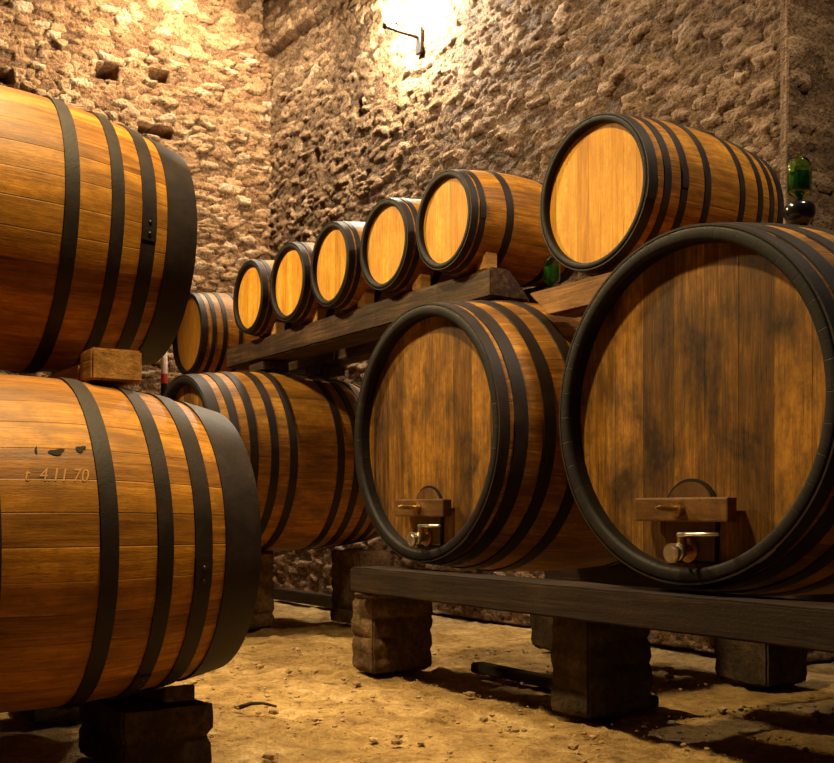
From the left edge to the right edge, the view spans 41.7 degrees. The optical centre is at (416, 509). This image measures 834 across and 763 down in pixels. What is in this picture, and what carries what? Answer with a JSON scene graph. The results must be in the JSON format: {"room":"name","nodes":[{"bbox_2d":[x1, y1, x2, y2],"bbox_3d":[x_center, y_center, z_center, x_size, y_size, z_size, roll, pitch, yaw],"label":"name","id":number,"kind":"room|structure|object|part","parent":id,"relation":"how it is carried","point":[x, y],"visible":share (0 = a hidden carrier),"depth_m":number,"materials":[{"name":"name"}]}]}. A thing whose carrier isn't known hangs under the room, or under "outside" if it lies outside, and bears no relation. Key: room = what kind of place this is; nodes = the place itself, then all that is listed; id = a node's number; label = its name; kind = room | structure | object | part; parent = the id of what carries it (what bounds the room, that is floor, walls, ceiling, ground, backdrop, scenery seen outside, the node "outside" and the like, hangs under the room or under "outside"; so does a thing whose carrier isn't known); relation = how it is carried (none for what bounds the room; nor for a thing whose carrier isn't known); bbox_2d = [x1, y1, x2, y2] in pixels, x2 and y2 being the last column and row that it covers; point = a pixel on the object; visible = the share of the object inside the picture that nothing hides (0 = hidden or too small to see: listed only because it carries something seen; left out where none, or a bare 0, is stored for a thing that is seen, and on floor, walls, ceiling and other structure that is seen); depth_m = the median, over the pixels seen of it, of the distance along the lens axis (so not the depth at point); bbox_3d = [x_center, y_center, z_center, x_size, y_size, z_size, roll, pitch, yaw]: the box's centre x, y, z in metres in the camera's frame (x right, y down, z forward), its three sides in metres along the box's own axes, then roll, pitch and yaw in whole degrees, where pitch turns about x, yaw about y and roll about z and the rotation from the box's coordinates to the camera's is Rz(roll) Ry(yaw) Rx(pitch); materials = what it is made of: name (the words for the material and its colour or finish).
{"room":"wine cellar","nodes":[
{"label":"wine cellar","id":0,"kind":"room"},
{"bbox_2d":[0,0,271,395],"bbox_3d":[-5.202,-2.950,11.859,7.700,7.900,0.730,0,0,-33],"label":"wall","id":1,"kind":"structure","parent":0,"point":[191,77],"depth_m":13.09,"materials":[{"name":"stone"}]},
{"bbox_2d":[0,599,833,762],"bbox_3d":[0.117,1.144,5.321,9.500,0.312,16.250,0,0,-33],"label":"floor","id":2,"kind":"structure","parent":0,"point":[303,626],"depth_m":5.51,"materials":[{"name":"beige soil"}]},
{"bbox_2d":[18,707,80,722],"bbox_3d":[-1.783,0.860,5.402,0.367,0.280,0.560,0,0,-33],"label":"stone block","id":3,"kind":"object","parent":2,"relation":"on","point":[51,714],"visible":0.13,"depth_m":5.13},
{"bbox_2d":[78,686,212,762],"bbox_3d":[-1.075,0.860,4.312,0.367,0.280,0.560,0,0,-33],"label":"stone block","id":4,"kind":"object","parent":2,"relation":"on","point":[138,727],"visible":0.8,"depth_m":4.11,"materials":[{"name":"brown stone"}]},
{"bbox_2d":[0,374,260,712],"bbox_3d":[-1.488,0.120,3.983,1.540,1.224,1.224,0,0,-33],"label":"wine barrel","id":5,"kind":"object","parent":4,"relation":"on","point":[130,520],"visible":1,"depth_m":3.69,"materials":[{"name":"brown wood"}]},
{"bbox_2d":[80,347,141,385],"bbox_3d":[-1.148,-0.537,4.102,0.193,0.119,0.153,0,0,-33],"label":"wood block","id":6,"kind":"object","parent":5,"relation":"on","point":[108,366],"visible":1,"depth_m":4.04,"materials":[{"name":"brown wood"}]},
{"bbox_2d":[155,684,194,702],"bbox_3d":[-0.920,0.689,4.155,0.120,0.060,0.110,0,0,-33],"label":"chock","id":7,"kind":"object","parent":4,"relation":"on","point":[176,693],"visible":1,"depth_m":4.11,"materials":[{"name":"brown wood"}]},
{"bbox_2d":[161,351,167,395],"bbox_3d":[-2.600,-0.506,11.250,0.068,3.012,0.068,0,0,0],"label":"pole","id":8,"kind":"object","parent":2,"relation":"on","point":[164,360],"visible":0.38,"depth_m":11.22,"materials":[{"name":"white paint"}]},
{"bbox_2d":[238,701,276,709],"bbox_3d":[-0.796,0.979,5.473,0.197,0.041,0.039,0,0,3],"label":"twig","id":9,"kind":"object","parent":2,"relation":"on","point":[242,706],"visible":1,"depth_m":5.47,"materials":[{"name":"brown wood"}]},
{"bbox_2d":[249,552,274,628],"bbox_3d":[-1.483,0.674,9.383,0.372,0.652,0.526,0,0,-33],"label":"stone pier","id":10,"kind":"object","parent":2,"relation":"on","point":[262,617],"visible":0.33,"depth_m":9.22,"materials":[{"name":"brown stone"}]},
{"bbox_2d":[163,371,378,550],"bbox_3d":[-1.216,-0.414,9.476,1.750,1.540,1.539,0,0,-33],"label":"wine cask","id":11,"kind":"object","parent":10,"relation":"on","point":[296,432],"visible":0.59,"depth_m":8.89,"materials":[{"name":"brown wood"}]},
{"bbox_2d":[249,360,288,372],"bbox_3d":[-1.278,-1.228,9.435,0.241,0.080,0.301,0,0,-33],"label":"block","id":12,"kind":"object","parent":11,"relation":"on","point":[264,365],"visible":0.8,"depth_m":9.32,"materials":[{"name":"brown wood"}]},
{"bbox_2d":[306,365,344,378],"bbox_3d":[-0.817,-1.228,9.734,0.241,0.080,0.301,0,0,-33],"label":"block","id":13,"kind":"object","parent":11,"relation":"on","point":[326,371],"visible":0.89,"depth_m":9.63,"materials":[{"name":"brown wood"}]},
{"bbox_2d":[273,588,331,607],"bbox_3d":[-1.070,0.939,11.556,0.144,0.123,1.902,0,0,-33],"label":"beam","id":14,"kind":"structure","parent":2,"relation":"on","point":[291,595],"depth_m":11.66,"materials":[{"name":"brown wood"}]},
{"bbox_2d":[330,548,390,623],"bbox_3d":[-0.497,0.674,9.701,0.372,0.652,0.526,0,0,-33],"label":"stone pier","id":15,"kind":"object","parent":2,"relation":"on","point":[343,561],"visible":0.56,"depth_m":9.58,"materials":[{"name":"brown stone"}]},
{"bbox_2d":[351,592,432,674],"bbox_3d":[-0.157,0.748,6.822,0.454,0.504,0.293,0,0,-33],"label":"stone pier","id":16,"kind":"object","parent":2,"relation":"on","point":[392,634],"visible":0.89,"depth_m":6.70,"materials":[{"name":"brown stone"}]},
{"bbox_2d":[181,646,833,762],"bbox_3d":[0.131,1.000,5.958,3.207,0.041,5.230,0,0,-33],"label":"crumbs","id":17,"kind":"object","parent":2,"relation":"on","point":[270,755],"visible":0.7,"depth_m":5.31,"materials":[{"name":"stone"}]},
{"bbox_2d":[530,615,552,650],"bbox_3d":[1.065,0.747,7.812,0.384,0.505,0.415,0,0,-33],"label":"stone pier","id":18,"kind":"object","parent":2,"relation":"on","point":[541,626],"visible":0.17,"depth_m":7.77,"materials":[{"name":"brown stone"}]},
{"bbox_2d":[544,564,833,601],"bbox_3d":[2.223,0.432,6.063,0.284,0.136,4.403,0,0,-33],"label":"beam","id":19,"kind":"structure","parent":18,"relation":"on","point":[622,575],"depth_m":7.17,"materials":[{"name":"brown wood"}]},
{"bbox_2d":[471,662,658,708],"bbox_3d":[0.779,0.969,6.138,0.103,0.061,1.502,0,0,-33],"label":"board","id":20,"kind":"object","parent":2,"relation":"on","point":[484,668],"visible":0.59,"depth_m":6.37,"materials":[{"name":"brown wood"}]},
{"bbox_2d":[550,617,652,718],"bbox_3d":[0.908,0.747,5.385,0.437,0.505,0.301,0,0,-33],"label":"stone pier","id":21,"kind":"object","parent":2,"relation":"on","point":[600,669],"visible":0.77,"depth_m":5.26,"materials":[{"name":"brown stone"}]},
{"bbox_2d":[351,566,833,652],"bbox_3d":[0.898,0.423,4.917,0.275,0.155,4.404,0,0,-33],"label":"beam","id":22,"kind":"structure","parent":21,"relation":"on","point":[792,623],"depth_m":4.72,"materials":[{"name":"brown wood"}]},
{"bbox_2d":[354,300,622,571],"bbox_3d":[0.720,-0.441,6.779,2.000,1.638,1.641,0,0,-34],"label":"wine cask","id":23,"kind":"object","parent":22,"relation":"on","point":[459,460],"visible":0.54,"depth_m":6.15,"materials":[{"name":"brown wood"}]},
{"bbox_2d":[227,267,529,369],"bbox_3d":[-0.510,-1.365,8.252,0.312,0.186,3.956,0,0,-33],"label":"wooden beam","id":24,"kind":"structure","parent":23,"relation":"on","point":[367,323],"depth_m":7.87,"materials":[{"name":"brown wood"}]},
{"bbox_2d":[233,260,300,336],"bbox_3d":[-1.042,-1.790,9.449,0.920,0.689,0.686,0,0,-33],"label":"barrel","id":25,"kind":"object","parent":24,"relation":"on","point":[254,315],"visible":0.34,"depth_m":9.16,"materials":[{"name":"brown wood"}]},
{"bbox_2d":[271,322,284,334],"bbox_3d":[-1.159,-1.505,9.094,0.085,0.102,0.100,0,0,-33],"label":"chock","id":26,"kind":"object","parent":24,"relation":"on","point":[278,327],"visible":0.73,"depth_m":9.05,"materials":[{"name":"brown wood"}]},
{"bbox_2d":[270,242,344,325],"bbox_3d":[-0.642,-1.790,8.848,0.920,0.689,0.686,0,0,-34],"label":"barrel","id":27,"kind":"object","parent":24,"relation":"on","point":[293,301],"visible":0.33,"depth_m":8.57,"materials":[{"name":"brown wood"}]},
{"bbox_2d":[311,308,325,321],"bbox_3d":[-0.763,-1.505,8.484,0.085,0.102,0.100,0,0,-33],"label":"chock","id":28,"kind":"object","parent":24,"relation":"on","point":[319,313],"visible":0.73,"depth_m":8.44,"materials":[{"name":"brown wood"}]},
{"bbox_2d":[310,221,396,311],"bbox_3d":[-0.255,-1.790,8.219,0.920,0.689,0.686,0,0,-32],"label":"barrel","id":29,"kind":"object","parent":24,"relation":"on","point":[338,282],"visible":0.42,"depth_m":7.92,"materials":[{"name":"brown wood"}]},
{"bbox_2d":[358,292,373,307],"bbox_3d":[-0.367,-1.505,7.875,0.085,0.102,0.100,0,0,-33],"label":"chock","id":30,"kind":"object","parent":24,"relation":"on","point":[367,298],"visible":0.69,"depth_m":7.83,"materials":[{"name":"brown wood"}]},
{"bbox_2d":[360,198,457,295],"bbox_3d":[0.149,-1.790,7.632,0.920,0.689,0.686,0,0,-34],"label":"barrel","id":31,"kind":"object","parent":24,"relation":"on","point":[391,262],"visible":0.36,"depth_m":7.34,"materials":[{"name":"brown wood"}]},
{"bbox_2d":[412,274,430,290],"bbox_3d":[0.029,-1.505,7.265,0.085,0.102,0.100,0,0,-33],"label":"chock","id":32,"kind":"object","parent":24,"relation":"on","point":[423,280],"visible":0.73,"depth_m":7.23,"materials":[{"name":"brown wood"}]},
{"bbox_2d":[477,252,496,270],"bbox_3d":[0.425,-1.505,6.655,0.085,0.102,0.100,0,0,-33],"label":"chock","id":33,"kind":"object","parent":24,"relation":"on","point":[489,259],"visible":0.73,"depth_m":6.61,"materials":[{"name":"brown wood"}]},
{"bbox_2d":[416,169,574,287],"bbox_3d":[0.541,-1.790,7.010,0.920,0.689,0.686,0,0,-33],"label":"barrel","id":34,"kind":"object","parent":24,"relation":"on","point":[463,215],"visible":0.7,"depth_m":6.72,"materials":[{"name":"brown wood"}]},
{"bbox_2d":[283,284,561,374],"bbox_3d":[-0.132,-1.365,8.678,0.229,0.185,3.954,0,0,-33],"label":"rail","id":35,"kind":"object","parent":23,"relation":"on","point":[362,352],"visible":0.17,"depth_m":9.31,"materials":[{"name":"brown wood"}]},
{"bbox_2d":[407,524,440,546],"bbox_3d":[0.038,0.145,6.266,0.193,0.130,0.233,0,0,0],"label":"tap","id":36,"kind":"object","parent":23,"relation":"on","point":[427,535],"depth_m":6.28,"materials":[{"name":"gold metal"}]},
{"bbox_2d":[543,252,559,289],"bbox_3d":[0.830,-1.426,6.738,0.136,0.326,0.136,0,0,0],"label":"bottle","id":37,"kind":"object","parent":23,"relation":"on","point":[551,266],"visible":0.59,"depth_m":6.70,"materials":[{"name":"green glass"}]},
{"bbox_2d":[559,222,833,595],"bbox_3d":[1.789,-0.431,5.032,2.000,1.638,1.641,0,0,-35],"label":"wine cask","id":38,"kind":"object","parent":22,"relation":"on","point":[696,405],"visible":1,"depth_m":4.49,"materials":[{"name":"brown wood"}]},
{"bbox_2d":[531,272,610,317],"bbox_3d":[1.043,-1.154,5.750,0.204,0.152,1.190,0,0,-33],"label":"cross beam","id":39,"kind":"structure","parent":38,"relation":"on","point":[572,299],"depth_m":5.92,"materials":[{"name":"brown wood"}]},
{"bbox_2d":[663,532,719,562],"bbox_3d":[1.120,0.155,4.504,0.196,0.130,0.231,0,0,0],"label":"tap","id":40,"kind":"object","parent":38,"relation":"on","point":[687,547],"depth_m":4.51,"materials":[{"name":"gold metal"}]},
{"bbox_2d":[783,152,815,225],"bbox_3d":[1.684,-1.413,4.818,0.136,0.326,0.136,0,0,0],"label":"bottle","id":41,"kind":"object","parent":38,"relation":"on","point":[800,211],"visible":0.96,"depth_m":4.78,"materials":[{"name":"green glass"}]},
{"bbox_3d":[1.684,-1.458,4.818,0.104,0.236,0.104,0,0,0],"label":"glass","id":42,"kind":"part","parent":41,"relation":"part of","materials":[{"name":"green glass"}]},
{"bbox_2d":[783,200,815,225],"bbox_3d":[1.684,-1.302,4.818,0.136,0.104,0.136,0,0,0],"label":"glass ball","id":43,"kind":"object","parent":38,"relation":"on","point":[798,212],"depth_m":4.77,"materials":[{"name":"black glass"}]},
{"bbox_3d":[1.689,-1.154,6.169,0.204,0.152,1.190,0,0,-33],"label":"cross beam","id":44,"kind":"structure","parent":38,"relation":"on","visible":0},
{"bbox_2d":[540,113,783,276],"bbox_3d":[1.355,-1.668,6.063,1.086,0.889,0.889,0,0,-35],"label":"wine barrel","id":45,"kind":"object","parent":44,"relation":"on","point":[615,183],"visible":0.69,"depth_m":5.71,"materials":[{"name":"brown wood"}]},
{"bbox_2d":[714,638,807,687],"bbox_3d":[1.985,0.747,6.323,0.384,0.505,0.415,0,0,-33],"label":"stone pier","id":46,"kind":"object","parent":2,"relation":"on","point":[742,662],"visible":0.46,"depth_m":6.20,"materials":[{"name":"brown stone"}]},
{"bbox_3d":[-1.759,-0.103,10.507,0.624,2.205,0.526,0,0,-33],"label":"stone pier","id":47,"kind":"object","parent":2,"relation":"on","visible":0},
{"bbox_2d":[172,292,261,374],"bbox_3d":[-1.758,-1.642,10.455,0.936,0.847,0.847,0,0,-33],"label":"wine barrel","id":48,"kind":"object","parent":47,"relation":"on","point":[208,328],"visible":0.38,"depth_m":10.05,"materials":[{"name":"brown wood"}]},
{"bbox_2d":[261,0,783,652],"bbox_3d":[0.491,-2.950,10.575,0.791,7.900,7.845,0,0,-33],"label":"wall","id":49,"kind":"structure","parent":0,"point":[359,120],"depth_m":10.12,"materials":[{"name":"brown stone"}]},
{"bbox_2d":[383,0,422,55],"bbox_3d":[-0.147,-4.725,10.688,0.427,0.450,0.220,0,0,-33],"label":"wall lamp","id":50,"kind":"object","parent":49,"relation":"attached to","point":[393,10],"visible":1,"depth_m":10.60,"materials":[{"name":"white glass"}]},
{"bbox_3d":[-0.224,-4.830,10.638,0.220,0.240,0.220,0,0,-33],"label":"globe","id":51,"kind":"part","parent":50,"relation":"part of","materials":[{"name":"white glass"}]},
{"bbox_3d":[-0.157,-4.687,10.681,0.402,0.086,0.043,0,0,-33],"label":"arm","id":52,"kind":"part","parent":50,"relation":"part of"},
{"bbox_3d":[0.019,-4.630,10.796,0.030,0.260,0.100,0,0,-33],"label":"wall plate","id":53,"kind":"part","parent":50,"relation":"part of","materials":[{"name":"white metal"}]},
{"bbox_2d":[780,0,833,661],"bbox_3d":[3.186,-2.950,7.618,1.850,7.900,0.121,0,0,-33],"label":"wall","id":54,"kind":"structure","parent":0,"point":[806,26],"depth_m":7.21,"materials":[{"name":"brown stone"}]},
{"bbox_3d":[-2.651,0.860,4.838,0.367,0.280,0.560,0,0,-33],"label":"stone block","id":55,"kind":"object","parent":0,"visible":0},
{"bbox_3d":[-2.196,0.120,5.073,1.540,1.224,1.224,0,0,-33],"label":"wine barrel","id":56,"kind":"object","parent":55,"relation":"on","visible":0},
{"bbox_2d":[45,364,123,386],"bbox_3d":[-1.575,-0.518,4.760,0.192,0.074,1.401,0,0,-33],"label":"rail","id":57,"kind":"object","parent":56,"relation":"on","point":[73,372],"visible":0.12,"depth_m":4.22,"materials":[{"name":"brown wood"}]},
{"bbox_2d":[0,85,196,373],"bbox_3d":[-1.774,-1.166,4.566,1.478,1.169,1.158,0,0,-33],"label":"wine barrel","id":58,"kind":"object","parent":57,"relation":"on","point":[98,216],"visible":0.91,"depth_m":4.32,"materials":[{"name":"brown wood"}]}
]}

